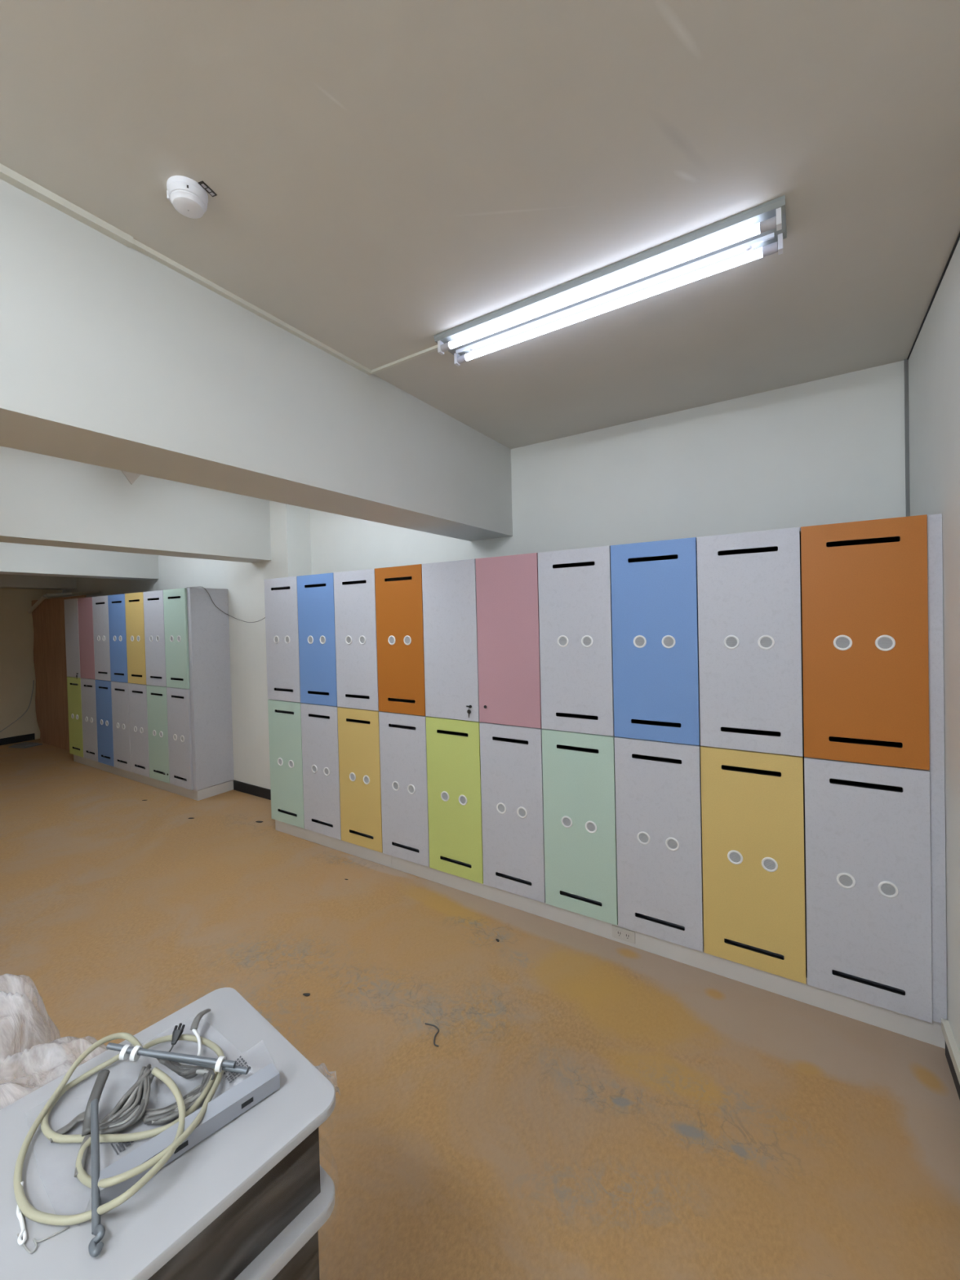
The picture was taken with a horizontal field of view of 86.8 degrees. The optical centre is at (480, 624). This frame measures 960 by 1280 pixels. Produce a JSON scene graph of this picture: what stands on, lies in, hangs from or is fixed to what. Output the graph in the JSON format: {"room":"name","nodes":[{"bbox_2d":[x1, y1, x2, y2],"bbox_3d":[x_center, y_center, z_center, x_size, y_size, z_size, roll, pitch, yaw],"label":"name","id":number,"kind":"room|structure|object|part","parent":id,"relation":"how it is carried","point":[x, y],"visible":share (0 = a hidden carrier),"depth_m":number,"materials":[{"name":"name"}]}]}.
{"room":"locker room","nodes":[
{"label":"locker room","id":0,"kind":"room"},
{"bbox_2d":[0,588,62,739],"bbox_3d":[-8.119,0.358,5.463,0.100,2.859,5.906,-1,1,32],"label":"wall","id":1,"kind":"structure","parent":0,"point":[17,670],"depth_m":7.45,"materials":[{"name":"beige paint"}]},
{"bbox_2d":[0,680,34,732],"bbox_3d":[-6.822,1.275,7.275,0.113,0.897,0.665,-1,1,45],"label":"loose wire","id":2,"kind":"object","parent":1,"relation":"attached to","point":[33,680],"visible":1,"depth_m":7.47,"materials":[{"name":"grey"}]},
{"bbox_2d":[0,733,35,745],"bbox_3d":[-8.147,1.744,5.284,0.012,0.095,5.500,-1,1,32],"label":"baseboard","id":3,"kind":"structure","parent":1,"relation":"attached to","point":[22,738],"depth_m":7.43,"materials":[{"name":"black"}]},
{"bbox_2d":[226,500,311,789],"bbox_3d":[-2.039,0.217,4.937,0.953,2.859,0.258,-1,1,32],"label":"wall pillar","id":4,"kind":"structure","parent":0,"point":[290,525],"depth_m":4.86,"materials":[{"name":"paint"}]},
{"bbox_2d":[233,780,271,799],"bbox_3d":[-2.073,1.602,4.843,0.943,0.095,0.010,-1,1,32],"label":"baseboard","id":5,"kind":"structure","parent":4,"relation":"attached to","point":[255,790],"depth_m":4.92,"materials":[{"name":"black"}]},
{"bbox_2d":[0,0,959,448],"bbox_3d":[-3.823,-1.183,2.679,10.375,0.100,6.106,-1,1,32],"label":"ceiling","id":6,"kind":"structure","parent":0,"point":[387,177],"depth_m":1.32,"materials":[{"name":"paint"}]},
{"bbox_2d":[0,573,76,590],"bbox_3d":[-7.801,-0.768,5.225,0.360,0.616,5.906,-1,1,32],"label":"ceiling beam","id":7,"kind":"structure","parent":6,"relation":"attached to","point":[6,581],"depth_m":7.25,"materials":[{"name":"paint"}]},
{"bbox_2d":[0,542,159,580],"bbox_3d":[-5.714,-0.798,3.895,0.310,0.616,5.906,-1,1,32],"label":"ceiling beam","id":8,"kind":"structure","parent":6,"relation":"attached to","point":[15,558],"depth_m":5.59,"materials":[{"name":"paint"}]},
{"bbox_2d":[0,445,271,563],"bbox_3d":[-3.513,-0.830,2.493,0.310,0.616,5.906,-1,1,32],"label":"ceiling beam","id":9,"kind":"structure","parent":6,"relation":"attached to","point":[46,500],"depth_m":3.66,"materials":[{"name":"paint"}]},
{"bbox_2d":[121,471,140,484],"bbox_3d":[-2.550,-1.080,3.713,0.008,0.108,0.155,-1,1,32],"label":"plate","id":10,"kind":"object","parent":9,"relation":"attached to","point":[131,477],"visible":0.55,"depth_m":3.71,"materials":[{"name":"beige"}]},
{"bbox_2d":[166,175,208,218],"bbox_3d":[-0.802,-1.160,1.391,0.104,0.053,0.098,-1,1,21],"label":"smoke detector","id":11,"kind":"object","parent":6,"relation":"attached to","point":[187,196],"visible":1,"depth_m":1.36,"materials":[{"name":"white"}]},
{"bbox_2d":[198,181,217,196],"bbox_3d":[-0.742,-1.187,1.383,0.016,0.003,0.048,-1,1,19],"label":"tag","id":12,"kind":"object","parent":6,"relation":"attached to","point":[206,187],"visible":1,"depth_m":1.38,"materials":[{"name":"grey"}]},
{"bbox_2d":[200,183,214,195],"bbox_3d":[-0.742,-1.186,1.384,0.010,0.001,0.038,-1,1,19],"label":"print","id":13,"kind":"object","parent":12,"relation":"on","point":[202,184],"depth_m":1.38},
{"bbox_2d":[0,178,512,541],"bbox_3d":[-1.512,-0.859,1.219,0.363,0.616,5.906,-1,1,32],"label":"ceiling beam","id":14,"kind":"structure","parent":6,"relation":"attached to","point":[112,357],"depth_m":1.76,"materials":[{"name":"paint"}]},
{"bbox_2d":[0,163,437,375],"bbox_3d":[-1.546,-1.143,0.415,0.450,0.021,4.510,-1,1,32],"label":"cable trunking","id":15,"kind":"object","parent":14,"relation":"attached to","point":[7,175],"visible":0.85,"depth_m":1.61,"materials":[{"name":"beige plastic"}]},
{"bbox_2d":[433,195,786,366],"bbox_3d":[0.386,-1.190,1.864,1.264,0.068,0.172,-1,1,32],"label":"ceiling light","id":16,"kind":"object","parent":6,"relation":"attached to","point":[764,225],"visible":1,"depth_m":1.76,"materials":[{"name":"white metal"}]},
{"bbox_3d":[0.403,-1.196,1.891,1.200,0.012,0.008,-1,1,32],"label":"wire rail","id":17,"kind":"part","parent":16,"relation":"part of","materials":[{"name":"metal"}]},
{"bbox_2d":[0,738,959,1279],"bbox_3d":[-3.750,1.774,2.726,10.375,0.100,6.106,-1,1,32],"label":"floor","id":18,"kind":"structure","parent":0,"point":[587,1105],"depth_m":1.92,"materials":[{"name":"orange concrete"}]},
{"bbox_2d":[8,742,42,748],"bbox_3d":[-6.447,1.706,7.201,0.320,0.026,0.220,-1,1,15],"label":"board","id":19,"kind":"object","parent":18,"relation":"on","point":[25,744],"visible":1,"depth_m":7.16,"materials":[{"name":"grey"}]},
{"bbox_2d":[0,973,108,1110],"bbox_3d":[-1.133,1.261,1.056,0.826,0.847,0.711,-1,1,32],"label":"plastic bag","id":20,"kind":"object","parent":18,"relation":"on","point":[43,1049],"visible":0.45,"depth_m":1.14,"materials":[{"name":"white plastic"}]},
{"bbox_2d":[31,595,86,750],"bbox_3d":[-5.788,0.668,7.015,1.853,2.075,0.050,-1,1,32],"label":"plywood panel","id":21,"kind":"object","parent":18,"relation":"on","point":[48,617],"visible":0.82,"depth_m":7.13,"materials":[{"name":"brown wood"}]},
{"bbox_2d":[63,587,234,800],"bbox_3d":[-3.809,0.671,5.687,2.865,2.014,0.398,-1,1,32],"label":"lockers","id":22,"kind":"object","parent":18,"relation":"on","point":[149,703],"visible":1,"depth_m":5.12,"materials":[{"name":"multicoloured laminate"}]},
{"bbox_3d":[-4.960,0.162,6.185,0.397,0.952,0.018,-1,1,32],"label":"door","id":23,"kind":"part","parent":22,"relation":"part of","materials":[{"name":"white laminate"}]},
{"bbox_3d":[-4.937,1.119,6.200,0.397,0.952,0.018,-1,1,32],"label":"door","id":24,"kind":"part","parent":22,"relation":"part of","materials":[{"name":"laminate"}]},
{"bbox_3d":[-4.621,0.157,5.969,0.397,0.952,0.018,-1,1,32],"label":"door","id":25,"kind":"part","parent":22,"relation":"part of","materials":[{"name":"pink laminate"}]},
{"bbox_3d":[-4.598,1.114,5.984,0.397,0.952,0.018,-1,1,32],"label":"door","id":26,"kind":"part","parent":22,"relation":"part of","materials":[{"name":"white laminate"}]},
{"bbox_3d":[-4.282,0.152,5.753,0.397,0.952,0.018,-1,1,32],"label":"door","id":27,"kind":"part","parent":22,"relation":"part of","materials":[{"name":"white laminate"}]},
{"bbox_3d":[-4.258,1.109,5.768,0.397,0.952,0.018,-1,1,32],"label":"door","id":28,"kind":"part","parent":22,"relation":"part of","materials":[{"name":"metal"}]},
{"bbox_3d":[-3.943,0.147,5.537,0.397,0.952,0.018,-1,1,32],"label":"door","id":29,"kind":"part","parent":22,"relation":"part of","materials":[{"name":"blue laminate"}]},
{"bbox_3d":[-3.919,1.104,5.552,0.397,0.952,0.018,-1,1,32],"label":"door","id":30,"kind":"part","parent":22,"relation":"part of","materials":[{"name":"white laminate"}]},
{"bbox_3d":[-3.604,0.142,5.321,0.397,0.952,0.018,-1,1,32],"label":"door","id":31,"kind":"part","parent":22,"relation":"part of","materials":[{"name":"yellow laminate"}]},
{"bbox_3d":[-3.580,1.099,5.336,0.397,0.952,0.018,-1,1,32],"label":"door","id":32,"kind":"part","parent":22,"relation":"part of","materials":[{"name":"metal"}]},
{"bbox_3d":[-3.264,0.138,5.105,0.397,0.952,0.018,-1,1,32],"label":"door","id":33,"kind":"part","parent":22,"relation":"part of","materials":[{"name":"white laminate"}]},
{"bbox_3d":[-3.241,1.095,5.120,0.397,0.952,0.018,-1,1,32],"label":"door","id":34,"kind":"part","parent":22,"relation":"part of","materials":[{"name":"green laminate"}]},
{"bbox_3d":[-2.925,0.133,4.889,0.397,0.952,0.018,-1,1,32],"label":"door","id":35,"kind":"part","parent":22,"relation":"part of","materials":[{"name":"green laminate"}]},
{"bbox_3d":[-2.902,1.090,4.904,0.397,0.952,0.018,-1,1,32],"label":"door","id":36,"kind":"part","parent":22,"relation":"part of","materials":[{"name":"white laminate"}]},
{"bbox_2d":[186,586,265,622],"bbox_3d":[-2.257,-0.195,4.698,1.047,0.358,0.343,-1,1,32],"label":"wire","id":37,"kind":"object","parent":22,"relation":"hanging from","point":[187,587],"visible":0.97,"depth_m":4.88,"materials":[{"name":"grey"}]},
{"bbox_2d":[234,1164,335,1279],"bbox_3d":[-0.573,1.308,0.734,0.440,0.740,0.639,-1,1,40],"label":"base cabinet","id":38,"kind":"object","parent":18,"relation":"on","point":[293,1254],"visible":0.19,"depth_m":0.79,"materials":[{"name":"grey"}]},
{"bbox_2d":[0,987,335,1279],"bbox_3d":[-0.570,0.857,0.739,0.434,0.160,0.672,-1,1,40],"label":"table","id":39,"kind":"object","parent":38,"relation":"on","point":[208,1213],"visible":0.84,"depth_m":0.74,"materials":[{"name":"grey plastic"}]},
{"bbox_2d":[16,1181,68,1253],"bbox_3d":[-0.589,0.773,0.661,0.114,0.011,0.037,-1,1,25],"label":"wire loop","id":40,"kind":"object","parent":39,"relation":"on","point":[23,1233],"visible":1,"depth_m":0.65,"materials":[{"name":"white plastic"}]},
{"bbox_2d":[88,1098,105,1257],"bbox_3d":[-0.530,0.752,0.703,0.017,0.040,0.210,-2,1,-37],"label":"rod","id":41,"kind":"object","parent":39,"relation":"on","point":[95,1246],"visible":1,"depth_m":0.68,"materials":[{"name":"silver metal"}]},
{"bbox_3d":[-0.540,0.752,0.713,0.010,0.039,0.181,-2,1,-38],"label":"rod","id":42,"kind":"part","parent":41,"relation":"part of","materials":[{"name":"silver metal"}]},
{"bbox_2d":[106,1042,248,1075],"bbox_3d":[-0.515,0.732,0.854,0.253,0.044,0.028,-1,1,5],"label":"metal rods","id":43,"kind":"object","parent":39,"relation":"on","point":[220,1064],"visible":1,"depth_m":0.85,"materials":[{"name":"silver metal"}]},
{"bbox_3d":[-0.505,0.727,0.854,0.191,0.032,0.010,-1,1,3],"label":"rod","id":44,"kind":"part","parent":43,"relation":"part of","materials":[{"name":"silver metal"}]},
{"bbox_2d":[110,1055,250,1155],"bbox_3d":[-0.545,0.772,0.844,0.263,0.003,0.312,-1,1,32],"label":"plastic bag","id":45,"kind":"object","parent":39,"relation":"on","point":[240,1056],"visible":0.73,"depth_m":0.80,"materials":[{"name":"plastic"}]},
{"bbox_2d":[13,1032,224,1226],"bbox_3d":[-0.555,0.750,0.790,0.265,0.047,0.303,-2,1,-9],"label":"hose","id":46,"kind":"object","parent":45,"relation":"on","point":[158,1161],"visible":0.91,"depth_m":0.76,"materials":[{"name":"beige plastic"}]},
{"bbox_2d":[110,1141,133,1155],"bbox_3d":[-0.533,0.772,0.756,0.028,0.001,0.022,-1,1,32],"label":"print","id":47,"kind":"object","parent":45,"relation":"on","point":[119,1143],"depth_m":0.75,"materials":[{"name":"grey"}]},
{"bbox_2d":[49,1057,215,1177],"bbox_3d":[-0.549,0.755,0.814,0.214,0.041,0.142,-2,1,-41],"label":"cable bundle","id":48,"kind":"object","parent":45,"relation":"on","point":[127,1112],"visible":0.93,"depth_m":0.80,"materials":[{"name":"grey"}]},
{"bbox_2d":[168,1022,185,1052],"bbox_3d":[-0.554,0.753,0.923,0.019,0.022,0.048,-2,1,-9],"label":"plug","id":49,"kind":"object","parent":45,"relation":"on","point":[176,1034],"visible":0.88,"depth_m":0.93,"materials":[{"name":"black plastic"}]},
{"bbox_2d":[190,1008,210,1056],"bbox_3d":[-0.524,0.749,0.946,0.025,0.029,0.115,-2,1,-19],"label":"connector","id":50,"kind":"object","parent":45,"relation":"on","point":[194,1025],"visible":0.98,"depth_m":0.94,"materials":[{"name":"grey"}]},
{"bbox_2d":[223,1055,250,1083],"bbox_3d":[-0.421,0.768,0.876,0.038,0.001,0.041,-1,1,32],"label":"print","id":51,"kind":"object","parent":45,"relation":"on","point":[240,1056],"depth_m":0.87,"materials":[{"name":"grey"}]},
{"bbox_2d":[97,1062,279,1205],"bbox_3d":[-0.427,0.758,0.766,0.240,0.024,0.031,-2,1,-45],"label":"channel","id":52,"kind":"object","parent":39,"relation":"on","point":[245,1095],"visible":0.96,"depth_m":0.76,"materials":[{"name":"grey metal"}]},
{"bbox_2d":[263,568,391,867],"bbox_3d":[-1.051,0.632,3.883,1.250,2.014,0.425,-1,1,32],"label":"lockers","id":53,"kind":"object","parent":18,"relation":"on","point":[321,628],"visible":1,"depth_m":3.68,"materials":[{"name":"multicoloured laminate"}]},
{"bbox_3d":[-1.530,0.114,3.936,0.395,0.952,0.018,-1,1,32],"label":"door","id":54,"kind":"part","parent":53,"relation":"part of","materials":[{"name":"white laminate"}]},
{"bbox_3d":[-1.507,1.070,3.951,0.395,0.952,0.018,-1,1,32],"label":"door","id":55,"kind":"part","parent":53,"relation":"part of","materials":[{"name":"green laminate"}]},
{"bbox_3d":[-1.193,0.109,3.721,0.395,0.952,0.018,-1,1,32],"label":"door","id":56,"kind":"part","parent":53,"relation":"part of","materials":[{"name":"blue laminate"}]},
{"bbox_3d":[-1.169,1.066,3.736,0.395,0.952,0.018,-1,1,32],"label":"door","id":57,"kind":"part","parent":53,"relation":"part of","materials":[{"name":"white laminate"}]},
{"bbox_2d":[346,636,351,643],"bbox_3d":[-0.913,0.106,3.531,0.045,0.046,0.002,-1,1,32],"label":"vent grille","id":58,"kind":"object","parent":53,"relation":"attached to","point":[348,638],"depth_m":3.53,"materials":[{"name":"silver metal"}]},
{"bbox_2d":[350,773,355,780],"bbox_3d":[-0.890,1.063,3.546,0.045,0.046,0.002,-1,1,32],"label":"vent grille","id":59,"kind":"object","parent":53,"relation":"attached to","point":[352,775],"depth_m":3.55,"materials":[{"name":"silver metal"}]},
{"bbox_3d":[-0.856,0.104,3.506,0.395,0.952,0.018,-1,1,32],"label":"door","id":60,"kind":"part","parent":53,"relation":"part of","materials":[{"name":"white laminate"}]},
{"bbox_3d":[-0.832,1.061,3.521,0.395,0.952,0.018,-1,1,32],"label":"door","id":61,"kind":"part","parent":53,"relation":"part of","materials":[{"name":"yellow laminate"}]},
{"bbox_2d":[360,636,364,643],"bbox_3d":[-0.801,0.104,3.459,0.045,0.046,0.002,-1,1,32],"label":"vent grille","id":62,"kind":"object","parent":53,"relation":"attached to","point":[362,638],"depth_m":3.46,"materials":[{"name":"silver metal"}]},
{"bbox_2d":[364,776,368,782],"bbox_3d":[-0.777,1.061,3.474,0.045,0.046,0.002,-1,1,32],"label":"vent grille","id":63,"kind":"object","parent":53,"relation":"attached to","point":[366,778],"depth_m":3.47,"materials":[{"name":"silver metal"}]},
{"bbox_2d":[424,1022,439,1046],"bbox_3d":[-0.182,1.644,2.044,0.043,0.006,0.133,-2,1,-25],"label":"wire","id":64,"kind":"object","parent":18,"relation":"on","point":[428,1024],"visible":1,"depth_m":2.05,"materials":[{"name":"grey"}]},
{"bbox_2d":[374,513,946,1048],"bbox_3d":[0.632,0.608,2.810,2.842,2.014,0.426,-1,1,32],"label":"lockers","id":65,"kind":"object","parent":18,"relation":"on","point":[726,753],"visible":1,"depth_m":2.33,"materials":[{"name":"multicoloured laminate"}]},
{"bbox_2d":[389,636,394,643],"bbox_3d":[-0.576,0.101,3.316,0.045,0.046,0.002,-1,1,32],"label":"vent grille","id":66,"kind":"object","parent":65,"relation":"attached to","point":[391,638],"depth_m":3.32,"materials":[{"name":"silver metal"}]},
{"bbox_2d":[393,782,398,789],"bbox_3d":[-0.552,1.058,3.331,0.045,0.046,0.002,-1,1,32],"label":"vent grille","id":67,"kind":"object","parent":65,"relation":"attached to","point":[395,784],"depth_m":3.33,"materials":[{"name":"silver metal"}]},
{"bbox_3d":[-0.518,0.099,3.291,0.395,0.952,0.018,-1,1,32],"label":"door","id":68,"kind":"part","parent":65,"relation":"part of","materials":[{"name":"metal"}]},
{"bbox_3d":[-0.495,1.056,3.307,0.395,0.952,0.018,-1,1,32],"label":"door","id":69,"kind":"part","parent":65,"relation":"part of","materials":[{"name":"metal"}]},
{"bbox_2d":[404,636,409,644],"bbox_3d":[-0.464,0.099,3.244,0.045,0.046,0.002,-1,1,32],"label":"vent grille","id":70,"kind":"object","parent":65,"relation":"attached to","point":[406,638],"depth_m":3.24,"materials":[{"name":"silver metal"}]},
{"bbox_2d":[408,786,413,792],"bbox_3d":[-0.440,1.056,3.259,0.045,0.046,0.002,-1,1,32],"label":"vent grille","id":71,"kind":"object","parent":65,"relation":"attached to","point":[411,788],"depth_m":3.26,"materials":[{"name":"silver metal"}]},
{"bbox_2d":[441,792,448,799],"bbox_3d":[-0.215,1.053,3.116,0.045,0.046,0.002,-1,1,32],"label":"vent grille","id":72,"kind":"object","parent":65,"relation":"attached to","point":[444,795],"depth_m":3.12,"materials":[{"name":"silver metal"}]},
{"bbox_3d":[-0.181,0.094,3.076,0.395,0.952,0.018,-1,1,32],"label":"door","id":73,"kind":"part","parent":65,"relation":"part of","materials":[{"name":"white laminate"}]},
{"bbox_3d":[-0.157,1.051,3.092,0.395,0.952,0.018,-1,1,32],"label":"door","id":74,"kind":"part","parent":65,"relation":"part of","materials":[{"name":"laminate"}]},
{"bbox_2d":[459,796,466,804],"bbox_3d":[-0.103,1.051,3.045,0.045,0.046,0.002,-1,1,32],"label":"vent grille","id":75,"kind":"object","parent":65,"relation":"attached to","point":[462,799],"depth_m":3.04,"materials":[{"name":"silver metal"}]},
{"bbox_2d":[466,705,471,717],"bbox_3d":[-0.067,0.513,2.993,0.033,0.070,0.008,-1,1,32],"label":"key","id":76,"kind":"object","parent":65,"relation":"hanging from","point":[468,711],"visible":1,"depth_m":2.99,"materials":[{"name":"silver metal"}]},
{"bbox_2d":[497,804,504,812],"bbox_3d":[0.122,1.048,2.901,0.045,0.046,0.002,-1,1,32],"label":"vent grille","id":77,"kind":"object","parent":65,"relation":"attached to","point":[500,806],"depth_m":2.90,"materials":[{"name":"silver metal"}]},
{"bbox_3d":[0.157,0.089,2.861,0.395,0.952,0.018,-1,1,32],"label":"door","id":78,"kind":"part","parent":65,"relation":"part of","materials":[{"name":"pink laminate"}]},
{"bbox_3d":[0.180,1.046,2.877,0.395,0.952,0.018,-1,1,32],"label":"door","id":79,"kind":"part","parent":65,"relation":"part of","materials":[{"name":"metal"}]},
{"bbox_2d":[518,808,525,816],"bbox_3d":[0.234,1.046,2.830,0.045,0.046,0.002,-1,1,32],"label":"vent grille","id":80,"kind":"object","parent":65,"relation":"attached to","point":[522,811],"depth_m":2.83,"materials":[{"name":"silver metal"}]},
{"bbox_2d":[559,636,566,645],"bbox_3d":[0.436,0.086,2.671,0.045,0.046,0.002,-1,1,32],"label":"vent grille","id":81,"kind":"object","parent":65,"relation":"attached to","point":[562,640],"depth_m":2.67,"materials":[{"name":"silver metal"}]},
{"bbox_2d":[563,817,570,826],"bbox_3d":[0.460,1.043,2.686,0.045,0.046,0.002,-1,1,32],"label":"vent grille","id":82,"kind":"object","parent":65,"relation":"attached to","point":[566,821],"depth_m":2.69,"materials":[{"name":"silver metal"}]},
{"bbox_3d":[0.494,0.084,2.647,0.395,0.952,0.018,-1,1,32],"label":"door","id":83,"kind":"part","parent":65,"relation":"part of","materials":[{"name":"metal"}]},
{"bbox_3d":[0.517,1.041,2.662,0.395,0.952,0.018,-1,1,32],"label":"door","id":84,"kind":"part","parent":65,"relation":"part of","materials":[{"name":"metal"}]},
{"bbox_2d":[582,636,591,645],"bbox_3d":[0.548,0.085,2.599,0.045,0.046,0.002,-1,1,32],"label":"vent grille","id":85,"kind":"object","parent":65,"relation":"attached to","point":[586,640],"depth_m":2.60,"materials":[{"name":"silver metal"}]},
{"bbox_2d":[586,822,595,831],"bbox_3d":[0.572,1.042,2.615,0.045,0.046,0.002,-1,1,32],"label":"vent grille","id":86,"kind":"object","parent":65,"relation":"attached to","point":[590,826],"depth_m":2.62,"materials":[{"name":"silver metal"}]},
{"bbox_2d":[612,924,635,944],"bbox_3d":[0.725,1.566,2.567,0.116,0.060,0.010,-1,1,32],"label":"power outlet","id":87,"kind":"object","parent":65,"relation":"attached to","point":[618,932],"visible":1,"depth_m":2.56,"materials":[{"name":"grey plastic"}]},
{"bbox_2d":[616,929,622,937],"bbox_3d":[0.707,1.566,2.575,0.032,0.032,0.003,-1,1,32],"label":"socket","id":88,"kind":"object","parent":87,"relation":"attached to","point":[619,932],"depth_m":2.57,"materials":[{"name":"white plastic"}]},
{"bbox_2d":[624,932,631,940],"bbox_3d":[0.742,1.566,2.552,0.032,0.032,0.003,-1,1,32],"label":"socket","id":89,"kind":"object","parent":87,"relation":"attached to","point":[627,935],"depth_m":2.55,"materials":[{"name":"white plastic"}]},
{"bbox_2d":[635,636,644,646],"bbox_3d":[0.773,0.081,2.456,0.045,0.046,0.002,-1,1,32],"label":"vent grille","id":90,"kind":"object","parent":65,"relation":"attached to","point":[639,641],"depth_m":2.46,"materials":[{"name":"silver metal"}]},
{"bbox_2d":[639,833,648,842],"bbox_3d":[0.797,1.038,2.471,0.045,0.046,0.002,-1,1,32],"label":"vent grille","id":91,"kind":"object","parent":65,"relation":"attached to","point":[643,837],"depth_m":2.47,"materials":[{"name":"silver metal"}]},
{"bbox_3d":[0.831,0.079,2.432,0.395,0.952,0.018,-1,1,32],"label":"door","id":92,"kind":"part","parent":65,"relation":"part of","materials":[{"name":"metal"}]},
{"bbox_3d":[0.855,1.036,2.447,0.395,0.952,0.018,-1,1,32],"label":"door","id":93,"kind":"part","parent":65,"relation":"part of","materials":[{"name":"white laminate"}]},
{"bbox_2d":[663,636,673,646],"bbox_3d":[0.886,0.080,2.385,0.045,0.046,0.002,-1,1,32],"label":"vent grille","id":94,"kind":"object","parent":65,"relation":"attached to","point":[668,641],"depth_m":2.38,"materials":[{"name":"silver metal"}]},
{"bbox_2d":[666,839,677,848],"bbox_3d":[0.909,1.037,2.400,0.045,0.046,0.002,-1,1,32],"label":"vent grille","id":95,"kind":"object","parent":65,"relation":"attached to","point":[671,843],"depth_m":2.40,"materials":[{"name":"silver metal"}]},
{"bbox_2d":[725,636,737,647],"bbox_3d":[1.111,0.076,2.241,0.045,0.046,0.002,-1,1,32],"label":"vent grille","id":96,"kind":"object","parent":65,"relation":"attached to","point":[731,642],"depth_m":2.24,"materials":[{"name":"silver metal"}]},
{"bbox_2d":[729,852,740,862],"bbox_3d":[1.134,1.034,2.256,0.045,0.046,0.002,-1,1,32],"label":"vent grille","id":97,"kind":"object","parent":65,"relation":"attached to","point":[734,856],"depth_m":2.26,"materials":[{"name":"silver metal"}]},
{"bbox_3d":[1.169,0.074,2.217,0.395,0.952,0.018,-1,1,32],"label":"door","id":98,"kind":"part","parent":65,"relation":"part of","materials":[{"name":"white laminate"}]},
{"bbox_3d":[1.192,1.032,2.232,0.395,0.952,0.018,-1,1,32],"label":"door","id":99,"kind":"part","parent":65,"relation":"part of","materials":[{"name":"yellow laminate"}]},
{"bbox_2d":[760,636,772,647],"bbox_3d":[1.223,0.075,2.170,0.045,0.046,0.002,-1,1,32],"label":"vent grille","id":100,"kind":"object","parent":65,"relation":"attached to","point":[765,642],"depth_m":2.17,"materials":[{"name":"silver metal"}]},
{"bbox_2d":[763,859,775,870],"bbox_3d":[1.246,1.032,2.185,0.045,0.046,0.002,-1,1,32],"label":"vent grille","id":101,"kind":"object","parent":65,"relation":"attached to","point":[768,864],"depth_m":2.19,"materials":[{"name":"silver metal"}]},
{"bbox_2d":[835,636,849,648],"bbox_3d":[1.448,0.072,2.026,0.045,0.046,0.002,-1,1,32],"label":"vent grille","id":102,"kind":"object","parent":65,"relation":"attached to","point":[841,642],"depth_m":2.03,"materials":[{"name":"silver metal"}]},
{"bbox_2d":[839,875,853,886],"bbox_3d":[1.472,1.029,2.042,0.045,0.046,0.002,-1,1,32],"label":"vent grille","id":103,"kind":"object","parent":65,"relation":"attached to","point":[844,880],"depth_m":2.04,"materials":[{"name":"silver metal"}]},
{"bbox_3d":[1.506,0.070,2.002,0.395,0.952,0.018,-1,1,32],"label":"door","id":104,"kind":"part","parent":65,"relation":"part of","materials":[{"name":"orange laminate"}]},
{"bbox_3d":[1.529,1.027,2.017,0.395,0.952,0.018,-1,1,32],"label":"door","id":105,"kind":"part","parent":65,"relation":"part of","materials":[{"name":"white laminate"}]},
{"bbox_2d":[877,637,892,648],"bbox_3d":[1.560,0.070,1.955,0.045,0.046,0.002,-1,1,32],"label":"vent grille","id":106,"kind":"object","parent":65,"relation":"attached to","point":[882,642],"depth_m":1.96,"materials":[{"name":"metal"}]},
{"bbox_2d":[880,883,895,895],"bbox_3d":[1.584,1.027,1.970,0.045,0.046,0.002,-1,1,32],"label":"vent grille","id":107,"kind":"object","parent":65,"relation":"attached to","point":[886,889],"depth_m":1.97,"materials":[{"name":"silver metal"}]},
{"bbox_3d":[1.716,0.546,1.907,0.042,1.912,0.018,-1,1,32],"label":"filler panel","id":108,"kind":"part","parent":65,"relation":"part of","materials":[{"name":"white laminate"}]},
{"bbox_2d":[62,360,906,597],"bbox_3d":[-2.174,0.216,5.235,10.375,2.859,0.100,-1,1,32],"label":"wall","id":109,"kind":"structure","parent":0,"point":[831,450],"depth_m":2.98,"materials":[{"name":"paint"}]},
{"bbox_2d":[27,591,102,613],"bbox_3d":[-6.071,-0.322,7.220,1.438,0.287,0.354,-1,1,16],"label":"conduit pipe","id":110,"kind":"object","parent":109,"relation":"attached to","point":[42,597],"visible":1,"depth_m":7.20,"materials":[{"name":"beige plastic"}]},
{"bbox_2d":[904,359,910,516],"bbox_3d":[2.080,0.155,2.458,0.014,2.859,0.012,-1,1,32],"label":"trim","id":111,"kind":"structure","parent":109,"relation":"attached to","point":[906,362],"depth_m":2.44,"materials":[{"name":"grey"}]},
{"bbox_2d":[908,238,959,1052],"bbox_3d":[0.546,0.233,-0.057,0.100,2.859,5.906,-1,1,32],"label":"wall","id":112,"kind":"structure","parent":0,"point":[934,360],"depth_m":1.84,"materials":[{"name":"paint"}]},
{"bbox_2d":[906,231,959,359],"bbox_3d":[0.465,-1.188,-0.051,0.010,0.014,5.906,-1,1,32],"label":"trim","id":113,"kind":"structure","parent":112,"relation":"attached to","point":[958,236],"depth_m":1.89,"materials":[{"name":"black"}]},
{"bbox_2d":[941,1018,959,1084],"bbox_3d":[0.342,1.567,-0.297,0.020,0.040,5.212,-1,1,32],"label":"trim","id":114,"kind":"structure","parent":112,"relation":"attached to","point":[953,1051],"depth_m":1.79,"materials":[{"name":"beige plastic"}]},
{"bbox_2d":[945,1042,959,1099],"bbox_3d":[0.344,1.630,-0.303,0.012,0.085,5.200,-1,1,32],"label":"baseboard","id":115,"kind":"structure","parent":112,"relation":"attached to","point":[947,1053],"depth_m":1.79,"materials":[{"name":"black"}]}
]}

